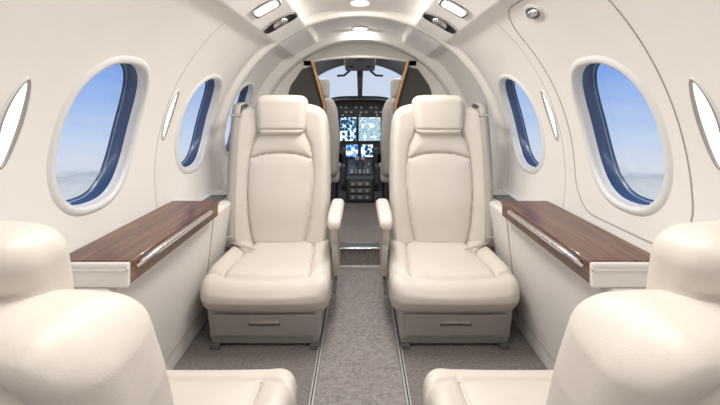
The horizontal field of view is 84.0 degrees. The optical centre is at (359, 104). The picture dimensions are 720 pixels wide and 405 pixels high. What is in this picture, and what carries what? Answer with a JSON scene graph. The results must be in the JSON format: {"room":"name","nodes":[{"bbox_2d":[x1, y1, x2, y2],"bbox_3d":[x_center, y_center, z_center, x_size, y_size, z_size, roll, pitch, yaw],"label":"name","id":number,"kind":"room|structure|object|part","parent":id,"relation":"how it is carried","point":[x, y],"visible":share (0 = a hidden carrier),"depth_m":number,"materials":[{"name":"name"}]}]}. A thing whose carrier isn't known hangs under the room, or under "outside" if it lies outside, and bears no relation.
{"room":"aircraft cabin","nodes":[
{"label":"aircraft cabin","id":0,"kind":"room"},
{"bbox_2d":[0,0,282,252],"bbox_3d":[-0.647,0.070,0.725,0.256,0.753,4.250,0,0,0],"label":"wall","id":1,"kind":"structure","parent":0,"point":[54,44],"depth_m":1.08,"materials":[{"name":"beige plastic"}]},
{"bbox_2d":[0,77,31,169],"bbox_3d":[-0.736,0.038,0.846,0.063,0.200,0.062,0,0,-41],"label":"wall sconce","id":2,"kind":"object","parent":1,"relation":"attached to","point":[14,110],"visible":1,"depth_m":0.85,"materials":[{"name":"white plastic"}]},
{"bbox_2d":[47,56,150,216],"bbox_3d":[-0.747,0.086,1.165,0.183,0.459,0.388,0,0,0],"label":"cabin window","id":3,"kind":"structure","parent":1,"relation":"attached to","point":[113,172],"depth_m":1.27,"materials":[{"name":"white plastic"}]},
{"bbox_2d":[161,90,179,140],"bbox_3d":[-0.736,0.038,1.546,0.063,0.200,0.062,0,0,-41],"label":"wall sconce","id":4,"kind":"object","parent":1,"relation":"attached to","point":[170,110],"visible":1,"depth_m":1.54,"materials":[{"name":"white plastic"}]},
{"bbox_2d":[163,95,176,136],"bbox_3d":[-0.733,0.039,1.545,0.056,0.177,0.038,0,0,0],"label":"diffuser","id":5,"kind":"object","parent":4,"relation":"attached to","point":[169,113],"depth_m":1.54,"materials":[{"name":"white plastic"}]},
{"bbox_2d":[155,30,215,204],"bbox_3d":[-0.648,0.062,1.510,0.260,0.740,0.004,0,0,0],"label":"trim","id":6,"kind":"structure","parent":1,"relation":"attached to","point":[215,30],"depth_m":1.51,"materials":[{"name":"grey plastic"}]},
{"bbox_2d":[174,74,222,173],"bbox_3d":[-0.747,0.086,1.840,0.183,0.459,0.388,0,0,0],"label":"cabin window","id":7,"kind":"structure","parent":1,"relation":"attached to","point":[213,82],"depth_m":1.97,"materials":[{"name":"white plastic"}]},
{"bbox_2d":[211,60,246,184],"bbox_3d":[-0.648,0.062,2.080,0.260,0.740,0.004,0,0,0],"label":"joint","id":8,"kind":"object","parent":1,"relation":"attached to","point":[246,60],"depth_m":2.08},
{"bbox_2d":[223,82,253,156],"bbox_3d":[-0.747,0.086,2.420,0.183,0.459,0.388,0,0,0],"label":"cabin window","id":9,"kind":"structure","parent":1,"relation":"attached to","point":[246,91],"depth_m":2.54,"materials":[{"name":"white plastic"}]},
{"bbox_2d":[214,7,505,191],"bbox_3d":[0.000,0.070,2.165,1.600,1.200,0.070,0,0,0],"label":"trim","id":10,"kind":"structure","parent":1,"relation":"attached to","point":[355,12],"depth_m":2.13,"materials":[{"name":"beige plastic"}]},
{"bbox_2d":[310,62,326,114],"bbox_3d":[-0.292,0.243,2.845,0.115,1.105,0.110,0,0,0],"label":"post","id":11,"kind":"object","parent":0,"point":[310,62],"depth_m":2.84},
{"bbox_2d":[310,60,325,112],"bbox_3d":[-0.290,0.241,2.786,0.114,1.108,0.017,0,0,0],"label":"partition edge trim","id":12,"kind":"object","parent":11,"relation":"attached to","point":[313,67],"depth_m":2.78,"materials":[{"name":"brown wood"}]},
{"bbox_2d":[183,0,536,59],"bbox_3d":[0.000,-0.413,0.725,1.037,0.214,4.250,0,0,0],"label":"ceiling","id":13,"kind":"structure","parent":0,"point":[234,14],"depth_m":1.93,"materials":[{"name":"white plastic"}]},
{"bbox_2d":[250,0,297,33],"bbox_3d":[-0.367,-0.377,1.707,0.160,0.095,0.398,0,0,0],"label":"ceiling light","id":14,"kind":"object","parent":13,"relation":"attached to","point":[268,6],"visible":1,"depth_m":1.77,"materials":[{"name":"white plastic"}]},
{"bbox_2d":[250,0,281,17],"bbox_3d":[-0.368,-0.380,1.570,0.111,0.067,0.124,0,0,0],"label":"lamp","id":15,"kind":"object","parent":14,"relation":"attached to","point":[268,6],"depth_m":1.56,"materials":[{"name":"white plastic"}]},
{"bbox_2d":[262,11,297,33],"bbox_3d":[-0.367,-0.377,1.840,0.160,0.095,0.132,0,0,0],"label":"vent","id":16,"kind":"object","parent":14,"relation":"attached to","point":[281,21],"depth_m":1.82,"materials":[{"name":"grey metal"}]},
{"bbox_2d":[349,0,370,5],"bbox_3d":[0.000,-0.513,2.000,0.112,0.017,0.112,0,0,0],"label":"recessed light","id":17,"kind":"object","parent":13,"relation":"in","point":[352,2],"visible":1,"depth_m":1.98,"materials":[{"name":"white plastic"}]},
{"bbox_2d":[352,26,367,30],"bbox_3d":[0.000,-0.513,2.680,0.112,0.017,0.112,0,0,0],"label":"recessed light","id":18,"kind":"object","parent":13,"relation":"in","point":[357,28],"visible":1,"depth_m":2.64,"materials":[{"name":"white plastic"}]},
{"bbox_2d":[422,0,469,33],"bbox_3d":[0.367,-0.377,1.707,0.160,0.095,0.398,0,0,0],"label":"ceiling light","id":19,"kind":"object","parent":13,"relation":"attached to","point":[451,6],"visible":1,"depth_m":1.77,"materials":[{"name":"white plastic"}]},
{"bbox_2d":[422,11,457,33],"bbox_3d":[0.367,-0.377,1.840,0.160,0.095,0.132,0,0,0],"label":"vent","id":20,"kind":"object","parent":19,"relation":"attached to","point":[438,21],"depth_m":1.82,"materials":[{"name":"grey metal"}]},
{"bbox_2d":[438,0,469,17],"bbox_3d":[0.368,-0.380,1.570,0.111,0.067,0.124,0,0,0],"label":"lamp","id":21,"kind":"object","parent":19,"relation":"attached to","point":[451,6],"depth_m":1.56,"materials":[{"name":"white plastic"}]},
{"bbox_2d":[172,314,547,404],"bbox_3d":[0.000,0.935,0.430,1.560,0.030,3.660,0,0,0],"label":"floor","id":22,"kind":"structure","parent":0,"point":[297,358],"depth_m":1.45,"materials":[{"name":"carpet"}]},
{"bbox_2d":[0,221,296,404],"bbox_3d":[-0.397,0.521,0.679,0.496,0.797,0.716,0,0,0],"label":"passenger seat","id":23,"kind":"object","parent":22,"relation":"on","point":[61,344],"visible":1,"depth_m":0.40,"materials":[{"name":"beige leather"}]},
{"bbox_3d":[-0.435,0.431,0.469,0.418,0.493,0.291,0,0,0],"label":"backrest","id":24,"kind":"part","parent":23,"relation":"part of","materials":[{"name":"beige leather"}]},
{"bbox_2d":[166,368,296,404],"bbox_3d":[-0.395,0.712,0.790,0.490,0.160,0.490,0,0,0],"label":"seat cushion","id":25,"kind":"object","parent":23,"relation":"on","point":[278,386],"depth_m":0.91,"materials":[{"name":"beige leather"}]},
{"bbox_2d":[74,188,231,369],"bbox_3d":[-0.679,0.681,0.455,0.155,0.478,3.610,0,0,0],"label":"console","id":26,"kind":"object","parent":22,"relation":"on","point":[169,291],"visible":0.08,"depth_m":1.41,"materials":[{"name":"grey plastic"}]},
{"bbox_2d":[69,201,218,287],"bbox_3d":[-0.646,0.414,1.294,0.225,0.068,0.641,0,0,0],"label":"folding table","id":27,"kind":"object","parent":26,"relation":"on","point":[116,259],"visible":0.81,"depth_m":1.11,"materials":[{"name":"brown wood"}]},
{"bbox_3d":[-0.556,0.399,1.260,0.046,0.039,0.475,0,0,0],"label":"pull handle","id":28,"kind":"part","parent":27,"relation":"part of","materials":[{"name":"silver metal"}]},
{"bbox_3d":[-0.693,0.447,1.910,0.085,0.005,0.140,0,0,0],"label":"control panel","id":29,"kind":"part","parent":26,"relation":"part of","materials":[{"name":"grey"}]},
{"bbox_2d":[200,95,343,349],"bbox_3d":[-0.353,0.435,1.773,0.556,0.970,0.656,0,0,0],"label":"passenger seat","id":30,"kind":"object","parent":22,"relation":"on","point":[273,284],"visible":1,"depth_m":1.87,"materials":[{"name":"beige leather"}]},
{"bbox_3d":[-0.358,0.825,1.497,0.380,0.087,0.020,0,0,0],"label":"drawer","id":31,"kind":"part","parent":30,"relation":"part of","materials":[{"name":"grey plastic"}]},
{"bbox_2d":[200,239,331,312],"bbox_3d":[-0.358,0.712,1.690,0.490,0.160,0.490,0,0,0],"label":"seat cushion","id":32,"kind":"object","parent":30,"relation":"on","point":[255,275],"depth_m":1.52,"materials":[{"name":"beige leather"}]},
{"bbox_3d":[-0.384,0.333,1.978,0.480,0.690,0.245,0,0,0],"label":"backrest","id":33,"kind":"part","parent":30,"relation":"part of","materials":[{"name":"beige leather"}]},
{"bbox_3d":[-0.106,0.764,1.725,0.012,0.034,0.112,0,0,0],"label":"lever rod","id":34,"kind":"part","parent":30,"relation":"part of","materials":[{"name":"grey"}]},
{"bbox_3d":[-0.106,0.618,1.778,0.028,0.260,0.295,0,0,0],"label":"armrest frame","id":35,"kind":"part","parent":30,"relation":"part of","materials":[{"name":"beige leather"}]},
{"bbox_2d":[308,280,332,404],"bbox_3d":[-0.150,0.914,0.435,0.015,0.012,3.630,0,0,0],"label":"track","id":36,"kind":"object","parent":22,"relation":"on","point":[317,363],"visible":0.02,"depth_m":1.41,"materials":[{"name":"silver metal"}]},
{"bbox_2d":[314,268,405,404],"bbox_3d":[0.000,0.917,0.438,0.284,0.006,3.635,0,0,0],"label":"carpet","id":37,"kind":"object","parent":22,"relation":"on","point":[360,362],"visible":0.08,"depth_m":1.50,"materials":[{"name":"grey carpet"}]},
{"bbox_2d":[340,265,379,267],"bbox_3d":[0.000,0.912,2.252,0.470,0.016,0.013,0,0,0],"label":"strip","id":38,"kind":"object","parent":22,"relation":"on","point":[341,266],"visible":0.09,"depth_m":2.25,"materials":[{"name":"silver metal"}]},
{"bbox_2d":[387,280,411,404],"bbox_3d":[0.150,0.914,0.435,0.015,0.012,3.630,0,0,0],"label":"track","id":39,"kind":"object","parent":22,"relation":"on","point":[402,363],"visible":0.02,"depth_m":1.41,"materials":[{"name":"silver metal"}]},
{"bbox_2d":[376,95,519,349],"bbox_3d":[0.353,0.435,1.773,0.556,0.970,0.656,0,0,0],"label":"passenger seat","id":40,"kind":"object","parent":22,"relation":"on","point":[446,284],"visible":0.99,"depth_m":1.87,"materials":[{"name":"beige leather"}]},
{"bbox_3d":[0.106,0.618,1.778,0.028,0.260,0.295,0,0,0],"label":"armrest frame","id":41,"kind":"part","parent":40,"relation":"part of","materials":[{"name":"beige leather"}]},
{"bbox_3d":[0.106,0.764,1.725,0.012,0.034,0.112,0,0,0],"label":"lever rod","id":42,"kind":"part","parent":40,"relation":"part of","materials":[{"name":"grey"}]},
{"bbox_3d":[0.384,0.333,1.978,0.480,0.690,0.245,0,0,0],"label":"backrest","id":43,"kind":"part","parent":40,"relation":"part of","materials":[{"name":"beige leather"}]},
{"bbox_2d":[388,239,519,312],"bbox_3d":[0.358,0.712,1.690,0.490,0.160,0.490,0,0,0],"label":"seat cushion","id":44,"kind":"object","parent":40,"relation":"on","point":[425,275],"depth_m":1.52,"materials":[{"name":"beige leather"}]},
{"bbox_3d":[0.358,0.825,1.497,0.380,0.087,0.020,0,0,0],"label":"drawer","id":45,"kind":"part","parent":40,"relation":"part of","materials":[{"name":"grey plastic"}]},
{"bbox_2d":[488,188,645,369],"bbox_3d":[0.679,0.681,0.455,0.155,0.478,3.610,0,0,0],"label":"console","id":46,"kind":"object","parent":22,"relation":"on","point":[550,291],"visible":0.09,"depth_m":1.41,"materials":[{"name":"grey plastic"}]},
{"bbox_3d":[0.693,0.447,1.910,0.085,0.005,0.140,0,0,0],"label":"control panel","id":47,"kind":"part","parent":46,"relation":"part of","materials":[{"name":"grey plastic"}]},
{"bbox_2d":[501,201,650,287],"bbox_3d":[0.646,0.414,1.294,0.225,0.068,0.641,0,0,0],"label":"folding table","id":48,"kind":"object","parent":46,"relation":"on","point":[603,259],"visible":0.89,"depth_m":1.11,"materials":[{"name":"brown wood"}]},
{"bbox_3d":[0.556,0.399,1.260,0.046,0.039,0.475,0,0,0],"label":"pull handle","id":49,"kind":"part","parent":48,"relation":"part of","materials":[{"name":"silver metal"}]},
{"bbox_2d":[423,221,719,404],"bbox_3d":[0.397,0.521,0.679,0.496,0.797,0.716,0,0,0],"label":"passenger seat","id":50,"kind":"object","parent":22,"relation":"on","point":[657,344],"visible":1,"depth_m":0.40,"materials":[{"name":"beige leather"}]},
{"bbox_2d":[423,368,553,404],"bbox_3d":[0.395,0.712,0.790,0.490,0.160,0.490,0,0,0],"label":"seat cushion","id":51,"kind":"object","parent":50,"relation":"on","point":[441,386],"depth_m":0.91,"materials":[{"name":"beige leather"}]},
{"bbox_3d":[0.435,0.431,0.469,0.418,0.493,0.291,0,0,0],"label":"backrest","id":52,"kind":"part","parent":50,"relation":"part of","materials":[{"name":"beige leather"}]},
{"bbox_2d":[328,183,391,264],"bbox_3d":[0.000,0.880,3.305,1.520,0.140,2.090,0,0,0],"label":"floor","id":53,"kind":"structure","parent":0,"point":[359,223],"depth_m":2.60,"materials":[{"name":"carpet"}]},
{"bbox_2d":[319,79,346,205],"bbox_3d":[-0.317,0.307,3.157,0.417,1.005,0.507,0,0,0],"label":"seat","id":54,"kind":"object","parent":53,"relation":"on","point":[338,170],"visible":0.23,"depth_m":2.96,"materials":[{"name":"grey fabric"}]},
{"bbox_3d":[-0.335,0.240,2.990,0.370,0.600,0.174,0,0,0],"label":"backrest","id":55,"kind":"part","parent":54,"relation":"part of","materials":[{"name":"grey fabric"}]},
{"bbox_2d":[331,162,340,182],"bbox_3d":[-0.335,0.540,3.220,0.380,0.120,0.380,0,0,0],"label":"cushion","id":56,"kind":"object","parent":54,"relation":"on","point":[334,179],"depth_m":3.04,"materials":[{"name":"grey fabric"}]},
{"bbox_3d":[-0.130,0.355,3.110,0.044,0.052,0.222,0,0,0],"label":"armrest","id":57,"kind":"part","parent":54,"relation":"part of","materials":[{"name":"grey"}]},
{"bbox_2d":[332,96,387,189],"bbox_3d":[0.000,0.358,3.820,0.880,0.883,0.360,0,0,0],"label":"panel","id":58,"kind":"object","parent":53,"relation":"on","point":[359,117],"visible":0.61,"depth_m":3.73,"materials":[{"name":"grey plastic"}]},
{"bbox_3d":[0.000,0.605,3.772,0.340,0.390,0.055,0,0,0],"label":"panel","id":59,"kind":"part","parent":58,"relation":"part of","materials":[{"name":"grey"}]},
{"bbox_3d":[0.000,0.177,3.775,0.860,0.485,0.050,0,0,0],"label":"panel","id":60,"kind":"part","parent":58,"relation":"part of","materials":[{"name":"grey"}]},
{"bbox_2d":[346,157,373,202],"bbox_3d":[0.000,0.632,3.509,0.230,0.355,0.466,0,0,0],"label":"pedestal","id":61,"kind":"object","parent":53,"relation":"on","point":[359,175],"visible":1,"depth_m":3.30,"materials":[{"name":"grey plastic"}]},
{"bbox_3d":[0.000,0.562,3.470,0.200,0.040,0.260,0,0,0],"label":"pedestal plate","id":62,"kind":"part","parent":61,"relation":"part of","materials":[{"name":"black plastic"}]},
{"bbox_2d":[330,242,389,249],"bbox_3d":[0.000,0.807,2.292,0.470,0.010,0.095,0,0,0],"label":"sill","id":63,"kind":"structure","parent":53,"relation":"on","point":[341,247],"depth_m":2.25,"materials":[{"name":"silver metal"}]},
{"bbox_2d":[340,243,379,245],"bbox_3d":[0.000,0.801,2.295,0.450,0.002,0.050,0,0,0],"label":"sill tread","id":64,"kind":"structure","parent":63,"relation":"attached to","point":[342,244],"depth_m":2.29,"materials":[{"name":"grey metal"}]},
{"bbox_2d":[373,79,400,205],"bbox_3d":[0.317,0.307,3.157,0.417,1.005,0.507,0,0,0],"label":"seat","id":65,"kind":"object","parent":53,"relation":"on","point":[381,170],"visible":0.34,"depth_m":2.96,"materials":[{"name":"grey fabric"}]},
{"bbox_3d":[0.130,0.355,3.110,0.044,0.052,0.222,0,0,0],"label":"armrest","id":66,"kind":"part","parent":65,"relation":"part of","materials":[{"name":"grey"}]},
{"bbox_2d":[379,162,388,182],"bbox_3d":[0.335,0.540,3.220,0.380,0.120,0.380,0,0,0],"label":"cushion","id":67,"kind":"object","parent":65,"relation":"on","point":[384,179],"depth_m":3.04,"materials":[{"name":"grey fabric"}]},
{"bbox_3d":[0.335,0.240,2.990,0.370,0.600,0.174,0,0,0],"label":"backrest","id":68,"kind":"part","parent":65,"relation":"part of","materials":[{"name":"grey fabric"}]},
{"bbox_2d":[273,43,446,94],"bbox_3d":[0.000,0.135,2.860,1.620,1.350,0.030,0,0,0],"label":"wall","id":69,"kind":"structure","parent":0,"point":[352,49],"depth_m":2.85,"materials":[{"name":"beige plastic"}]},
{"bbox_2d":[288,67,322,108],"bbox_3d":[-0.396,0.075,2.838,0.268,0.689,0.012,0,0,0],"label":"divider panel","id":70,"kind":"object","parent":69,"relation":"attached to","point":[305,85],"visible":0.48,"depth_m":2.83,"materials":[{"name":"fabric"}]},
{"bbox_2d":[253,29,466,104],"bbox_3d":[0.000,0.070,2.785,1.600,1.200,0.130,0,0,0],"label":"trim","id":71,"kind":"structure","parent":69,"relation":"attached to","point":[347,36],"depth_m":2.72,"materials":[{"name":"beige plastic"}]},
{"bbox_2d":[313,55,406,61],"bbox_3d":[0.000,-0.327,2.840,0.673,0.049,0.020,0,0,0],"label":"trim header","id":72,"kind":"object","parent":69,"relation":"attached to","point":[356,56],"depth_m":2.83,"materials":[{"name":"beige plastic"}]},
{"bbox_2d":[397,67,431,108],"bbox_3d":[0.396,0.075,2.838,0.268,0.689,0.012,0,0,0],"label":"divider panel","id":73,"kind":"object","parent":69,"relation":"attached to","point":[414,85],"visible":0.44,"depth_m":2.83,"materials":[{"name":"fabric"}]},
{"bbox_2d":[303,59,416,184],"bbox_3d":[0.000,0.218,3.630,1.550,1.446,1.540,0,0,0],"label":"wall","id":74,"kind":"structure","parent":0,"point":[321,66],"depth_m":3.48,"materials":[{"name":"grey plastic"}]},
{"bbox_2d":[337,58,382,76],"bbox_3d":[0.000,-0.361,3.296,0.411,0.223,0.544,0,0,0],"label":"console","id":75,"kind":"object","parent":74,"relation":"attached to","point":[359,65],"visible":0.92,"depth_m":3.34,"materials":[{"name":"grey plastic"}]},
{"bbox_2d":[393,62,409,114],"bbox_3d":[0.292,0.243,2.845,0.115,1.105,0.110,0,0,0],"label":"post","id":76,"kind":"object","parent":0,"point":[406,62],"depth_m":2.84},
{"bbox_2d":[394,60,409,112],"bbox_3d":[0.290,0.241,2.786,0.114,1.108,0.017,0,0,0],"label":"partition edge trim","id":77,"kind":"object","parent":76,"relation":"attached to","point":[406,67],"depth_m":2.78,"materials":[{"name":"brown wood"}]},
{"bbox_2d":[437,0,719,252],"bbox_3d":[0.647,0.070,0.725,0.256,0.753,4.250,0,0,0],"label":"wall","id":78,"kind":"structure","parent":0,"point":[681,37],"depth_m":1.09,"materials":[{"name":"white plastic"}]},
{"bbox_2d":[473,60,508,184],"bbox_3d":[0.648,0.062,2.080,0.260,0.740,0.004,0,0,0],"label":"joint","id":79,"kind":"object","parent":78,"relation":"attached to","point":[473,60],"depth_m":2.08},
{"bbox_2d":[497,74,545,173],"bbox_3d":[0.747,0.086,1.840,0.183,0.459,0.388,0,0,0],"label":"cabin window","id":80,"kind":"structure","parent":78,"relation":"attached to","point":[522,150],"depth_m":1.97,"materials":[{"name":"white plastic"}]},
{"bbox_2d":[504,30,564,204],"bbox_3d":[0.648,0.062,1.510,0.260,0.740,0.004,0,0,0],"label":"trim","id":81,"kind":"structure","parent":78,"relation":"attached to","point":[504,30],"depth_m":1.51,"materials":[{"name":"grey plastic"}]},
{"bbox_2d":[540,90,558,140],"bbox_3d":[0.736,0.038,1.545,0.063,0.200,0.062,0,0,43],"label":"wall sconce","id":82,"kind":"object","parent":78,"relation":"attached to","point":[549,110],"visible":1,"depth_m":1.54,"materials":[{"name":"white plastic"}]},
{"bbox_2d":[543,95,556,136],"bbox_3d":[0.733,0.039,1.545,0.056,0.177,0.038,0,0,0],"label":"diffuser","id":83,"kind":"object","parent":82,"relation":"attached to","point":[550,113],"depth_m":1.54,"materials":[{"name":"white plastic"}]},
{"bbox_2d":[508,0,693,243],"bbox_3d":[0.637,0.020,1.185,0.282,0.694,0.516,0,0,0],"label":"panel","id":84,"kind":"object","parent":78,"relation":"attached to","point":[532,12],"visible":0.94,"depth_m":1.20,"materials":[{"name":"cream painted plastic"},{"name":"clear acrylic"},{"name":"satin chrome"}]},
{"bbox_3d":[0.535,-0.283,1.240,0.023,0.023,0.062,0,0,0],"label":"handle","id":85,"kind":"part","parent":84,"relation":"part of","materials":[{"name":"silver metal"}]},
{"bbox_2d":[569,56,672,216],"bbox_3d":[0.747,0.086,1.165,0.183,0.459,0.388,0,0,0],"label":"frame","id":86,"kind":"object","parent":78,"relation":"attached to","point":[606,172],"visible":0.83,"depth_m":1.27,"materials":[{"name":"white plastic"}]},
{"bbox_2d":[688,77,719,169],"bbox_3d":[0.736,0.038,0.845,0.063,0.200,0.062,0,0,43],"label":"wall sconce","id":87,"kind":"object","parent":78,"relation":"attached to","point":[705,110],"visible":1,"depth_m":0.85,"materials":[{"name":"white plastic"}]}
]}

